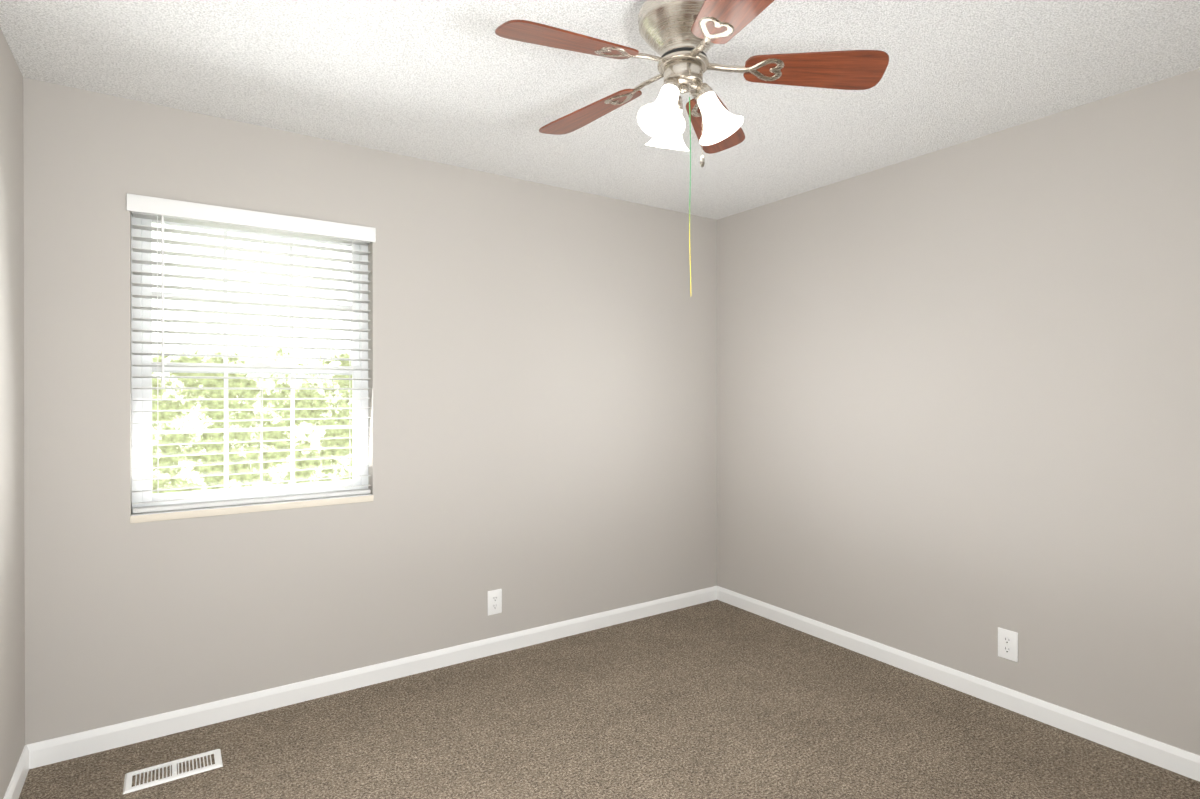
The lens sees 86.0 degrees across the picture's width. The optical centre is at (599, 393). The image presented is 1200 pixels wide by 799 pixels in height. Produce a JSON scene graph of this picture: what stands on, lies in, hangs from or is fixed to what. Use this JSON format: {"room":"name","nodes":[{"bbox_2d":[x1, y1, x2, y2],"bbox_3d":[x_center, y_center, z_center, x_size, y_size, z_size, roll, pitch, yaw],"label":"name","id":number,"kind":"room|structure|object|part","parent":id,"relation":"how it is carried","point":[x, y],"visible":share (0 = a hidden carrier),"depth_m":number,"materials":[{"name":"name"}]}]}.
{"room":"empty bedroom","nodes":[
{"label":"empty bedroom","id":0,"kind":"room"},
{"bbox_2d":[0,28,24,798],"bbox_3d":[-1.120,0.109,0.788,0.140,2.440,3.757,0,0,-34],"label":"wall","id":1,"kind":"structure","parent":0,"point":[12,646],"depth_m":2.09,"materials":[{"name":"paint"}]},
{"bbox_2d":[3,745,28,798],"bbox_3d":[-1.057,1.286,0.834,0.013,0.084,3.477,0,0,-34],"label":"baseboard","id":2,"kind":"structure","parent":1,"relation":"attached to","point":[16,783],"depth_m":2.13,"materials":[{"name":"white wood"}]},
{"bbox_2d":[23,77,716,744],"bbox_3d":[-0.677,0.102,3.264,3.357,2.440,0.140,0,0,-34],"label":"wall","id":3,"kind":"structure","parent":0,"point":[543,405],"depth_m":2.98,"materials":[{"name":"paint"}]},
{"bbox_2d":[131,212,370,511],"bbox_3d":[-1.451,-0.145,2.751,0.895,1.213,0.123,0,0,-34],"label":"window","id":4,"kind":"structure","parent":3,"relation":"in","point":[210,235],"depth_m":2.70,"materials":[{"name":"white plastic"}]},
{"bbox_3d":[-1.582,-0.404,2.717,0.016,0.567,0.012,0,0,-34],"label":"vertical muntin of the upper window","id":5,"kind":"part","parent":4,"relation":"part of","materials":[{"name":"white plastic"}]},
{"bbox_3d":[-1.567,0.152,2.696,0.016,0.492,0.012,0,0,-34],"label":"vertical lower window muntin","id":6,"kind":"part","parent":4,"relation":"part of","materials":[{"name":"white plastic"}]},
{"bbox_2d":[135,212,365,241],"bbox_3d":[-1.431,-0.726,2.719,0.883,0.044,0.054,0,0,-34],"label":"blind headrail","id":7,"kind":"object","parent":4,"relation":"attached to","point":[246,226],"visible":0.04,"depth_m":2.69,"materials":[{"name":"white"}]},
{"bbox_2d":[157,215,157,447],"bbox_3d":[-1.717,-0.130,2.498,0.002,1.152,0.002,0,0,-34],"label":"blind wand","id":8,"kind":"object","parent":7,"relation":"hanging from","point":[157,331],"visible":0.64,"depth_m":2.50,"materials":[{"name":"white plastic"}]},
{"bbox_2d":[161,216,164,387],"bbox_3d":[-1.697,-0.359,2.497,0.012,0.674,0.012,0,0,-34],"label":"blind wand","id":9,"kind":"object","parent":7,"relation":"hanging from","point":[162,306],"visible":0.92,"depth_m":2.49,"materials":[{"name":"white plastic"}]},
{"bbox_2d":[127,193,375,241],"bbox_3d":[-1.406,-0.724,2.682,0.915,0.064,0.018,0,0,-34],"label":"window valance","id":10,"kind":"object","parent":7,"relation":"attached to","point":[182,209],"visible":1,"depth_m":2.64,"materials":[{"name":"white"}]},
{"bbox_2d":[260,233,260,312],"bbox_3d":[-1.446,-0.131,2.743,0.002,1.152,0.002,0,0,-34],"label":"ladder","id":11,"kind":"object","parent":7,"relation":"hanging from","point":[260,275],"visible":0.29,"depth_m":2.74,"materials":[{"name":"white"}]},
{"bbox_2d":[262,228,262,499],"bbox_3d":[-1.417,-0.131,2.700,0.002,1.152,0.002,0,0,-34],"label":"ladder","id":12,"kind":"object","parent":7,"relation":"hanging from","point":[262,363],"visible":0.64,"depth_m":2.70,"materials":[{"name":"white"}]},
{"bbox_2d":[349,244,349,363],"bbox_3d":[-1.145,-0.132,2.945,0.002,1.152,0.002,0,0,-34],"label":"ladder","id":13,"kind":"object","parent":7,"relation":"hanging from","point":[349,306],"visible":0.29,"depth_m":2.94,"materials":[{"name":"white"}]},
{"bbox_2d":[352,240,352,492],"bbox_3d":[-1.116,-0.132,2.901,0.002,1.152,0.002,0,0,-34],"label":"ladder","id":14,"kind":"object","parent":7,"relation":"hanging from","point":[352,366],"visible":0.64,"depth_m":2.90,"materials":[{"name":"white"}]},
{"bbox_3d":[-1.477,-0.404,2.788,0.763,0.565,0.004,0,0,-34],"label":"glass","id":15,"kind":"part","parent":4,"relation":"part of","materials":[{"name":"clear glass"}]},
{"bbox_3d":[-1.461,0.152,2.767,0.765,0.016,0.011,0,0,-34],"label":"lower window horizontal muntin","id":16,"kind":"part","parent":4,"relation":"part of","materials":[{"name":"white plastic"}]},
{"bbox_3d":[-1.461,-0.110,2.766,0.763,0.034,0.024,0,0,-34],"label":"lower window rail","id":17,"kind":"part","parent":4,"relation":"part of","materials":[{"name":"white plastic"}]},
{"bbox_3d":[-1.477,-0.404,2.788,0.765,0.016,0.011,0,0,-34],"label":"upper horizontal window muntin","id":18,"kind":"part","parent":4,"relation":"part of","materials":[{"name":"white plastic"}]},
{"bbox_3d":[-1.477,-0.703,2.788,0.763,0.034,0.024,0,0,-34],"label":"window upper rail","id":19,"kind":"part","parent":4,"relation":"part of","materials":[{"name":"white plastic"}]},
{"bbox_2d":[133,479,370,512],"bbox_3d":[-1.451,0.429,2.753,0.883,0.064,0.124,0,0,-34],"label":"window sill","id":20,"kind":"structure","parent":4,"relation":"attached to","point":[235,497],"depth_m":2.71,"materials":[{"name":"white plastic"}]},
{"bbox_3d":[-1.431,0.447,2.723,0.883,0.016,0.052,0,0,-34],"label":"window blind bottom rail","id":21,"kind":"part","parent":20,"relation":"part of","materials":[{"name":"white plastic"}]},
{"bbox_3d":[-1.461,0.152,2.767,0.763,0.490,0.004,0,0,-34],"label":"glass","id":22,"kind":"part","parent":4,"relation":"part of","materials":[{"name":"clear glass"}]},
{"bbox_3d":[-1.371,-0.404,2.859,0.016,0.567,0.012,0,0,-34],"label":"vertical muntin of the upper window","id":23,"kind":"part","parent":4,"relation":"part of","materials":[{"name":"white plastic"}]},
{"bbox_3d":[-1.356,0.152,2.838,0.016,0.492,0.012,0,0,-34],"label":"vertical lower window muntin","id":24,"kind":"part","parent":4,"relation":"part of","materials":[{"name":"white plastic"}]},
{"bbox_2d":[131,493,371,515],"bbox_3d":[-1.434,0.472,2.728,0.895,0.022,0.084,0,0,-34],"label":"board","id":25,"kind":"object","parent":3,"relation":"attached to","point":[229,506],"visible":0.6,"depth_m":2.68,"materials":[{"name":"white wood"}]},
{"bbox_2d":[130,495,373,523],"bbox_3d":[-1.409,0.477,2.690,0.899,0.027,0.008,0,0,-34],"label":"window sill","id":26,"kind":"structure","parent":3,"relation":"attached to","point":[219,511],"depth_m":2.65,"materials":[{"name":"white wood"}]},
{"bbox_2d":[27,586,716,768],"bbox_3d":[-0.635,1.280,3.204,3.357,0.084,0.013,0,0,-34],"label":"baseboard","id":27,"kind":"structure","parent":3,"relation":"attached to","point":[63,748],"depth_m":2.81,"materials":[{"name":"white wood"}]},
{"bbox_2d":[488,589,501,615],"bbox_3d":[-0.536,1.059,3.273,0.078,0.124,0.008,0,0,-34],"label":"outlet","id":28,"kind":"object","parent":3,"relation":"attached to","point":[491,594],"depth_m":3.27,"materials":[{"name":"white plastic"}]},
{"bbox_2d":[0,0,1199,219],"bbox_3d":[0.331,-1.164,1.760,3.637,0.100,3.757,0,0,-34],"label":"ceiling","id":29,"kind":"structure","parent":0,"point":[456,82],"depth_m":2.25,"materials":[{"name":"white paint"}]},
{"bbox_2d":[495,0,888,292],"bbox_3d":[0.199,-0.687,1.755,1.004,0.855,1.028,0,0,-34],"label":"ceiling fan","id":30,"kind":"object","parent":29,"relation":"hanging from","point":[681,38],"visible":1,"depth_m":1.71,"materials":[{"name":"mahogany wood"},{"name":"brushed nickel"},{"name":"frosted white glass"}]},
{"bbox_3d":[-0.073,-0.870,1.589,0.368,0.006,0.146,-5,16,-30],"label":"blade","id":31,"kind":"part","parent":30,"relation":"part of","materials":[{"name":"brown wood"}]},
{"label":"blade","id":32,"kind":"part","parent":30,"relation":"part of","materials":[{"name":"brown wood"}]},
{"bbox_3d":[0.174,-0.761,1.702,0.130,0.108,0.130,0,-24,41],"label":"lamp shade","id":33,"kind":"part","parent":30,"relation":"part of","materials":[{"name":"white glass"}]},
{"bbox_3d":[0.176,-0.769,1.705,0.043,0.077,0.043,0,-24,41],"label":"bulb","id":34,"kind":"part","parent":30,"relation":"part of","materials":[{"name":"white glass"}]},
{"bbox_3d":[0.202,-0.761,1.842,0.130,0.108,0.130,0,24,-19],"label":"lamp shade","id":35,"kind":"part","parent":30,"relation":"part of","materials":[{"name":"white glass"}]},
{"bbox_2d":[662,77,679,93],"bbox_3d":[0.192,-0.822,1.723,0.050,0.036,0.050,0,-24,41],"label":"socket","id":36,"kind":"object","parent":30,"relation":"attached to","point":[673,83],"depth_m":1.70,"materials":[{"name":"silver metal"}]},
{"bbox_2d":[677,96,682,109],"bbox_3d":[0.210,-0.823,1.816,0.050,0.036,0.050,0,24,-19],"label":"socket","id":37,"kind":"object","parent":30,"relation":"attached to","point":[680,105],"depth_m":1.80,"materials":[{"name":"silver metal"}]},
{"bbox_2d":[695,83,713,100],"bbox_3d":[0.282,-0.823,1.754,0.050,0.036,0.050,-24,-4,10],"label":"socket","id":38,"kind":"object","parent":30,"relation":"attached to","point":[703,91],"depth_m":1.73,"materials":[{"name":"silver metal"}]},
{"bbox_3d":[0.369,-0.871,2.083,0.146,0.006,0.368,-14,-10,23],"label":"blade","id":39,"kind":"part","parent":30,"relation":"part of","materials":[{"name":"brown wood"}]},
{"bbox_3d":[0.309,-0.761,1.749,0.130,0.108,0.130,-24,-4,10],"label":"lamp shade","id":40,"kind":"part","parent":30,"relation":"part of","materials":[{"name":"white glass"}]},
{"bbox_3d":[0.301,-0.870,1.423,0.146,0.006,0.368,13,1,-12],"label":"blade","id":41,"kind":"part","parent":30,"relation":"part of","materials":[{"name":"brown wood"}]},
{"bbox_3d":[0.575,-0.870,1.728,0.368,0.006,0.146,4,-12,6],"label":"blade","id":42,"kind":"part","parent":30,"relation":"part of","materials":[{"name":"brown wood"}]},
{"bbox_2d":[19,600,1199,798],"bbox_3d":[0.331,1.376,1.767,3.637,0.100,3.757,0,0,-34],"label":"floor","id":43,"kind":"structure","parent":0,"point":[716,699],"depth_m":2.47,"materials":[{"name":"carpet"}]},
{"bbox_2d":[123,749,222,793],"bbox_3d":[-1.496,1.334,2.262,0.286,0.040,0.134,0,0,-34],"label":"air vent register","id":44,"kind":"object","parent":43,"relation":"in","point":[128,788],"visible":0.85,"depth_m":2.25,"materials":[{"name":"white metal"}]},
{"bbox_2d":[717,68,1199,755],"bbox_3d":[1.782,0.103,2.739,0.140,2.440,3.757,0,0,-34],"label":"wall","id":45,"kind":"structure","parent":0,"point":[957,406],"depth_m":2.75,"materials":[{"name":"paint"}]},
{"bbox_2d":[717,586,1199,781],"bbox_3d":[1.719,1.281,2.699,0.013,0.084,3.477,0,0,-34],"label":"baseboard","id":46,"kind":"structure","parent":45,"relation":"attached to","point":[1163,755],"depth_m":2.74,"materials":[{"name":"white wood"}]},
{"bbox_2d":[998,627,1017,661],"bbox_3d":[1.716,1.055,2.708,0.007,0.124,0.078,0,0,-34],"label":"outlet","id":47,"kind":"object","parent":45,"relation":"attached to","point":[1013,645],"depth_m":2.70,"materials":[{"name":"white plastic"}]},
{"label":"outside","id":48,"kind":"structure","parent":0,"visible":0},
{"bbox_2d":[152,223,351,493],"bbox_3d":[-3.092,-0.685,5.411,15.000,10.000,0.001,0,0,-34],"label":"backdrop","id":49,"kind":"structure","parent":48,"point":[168,439],"depth_m":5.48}
]}

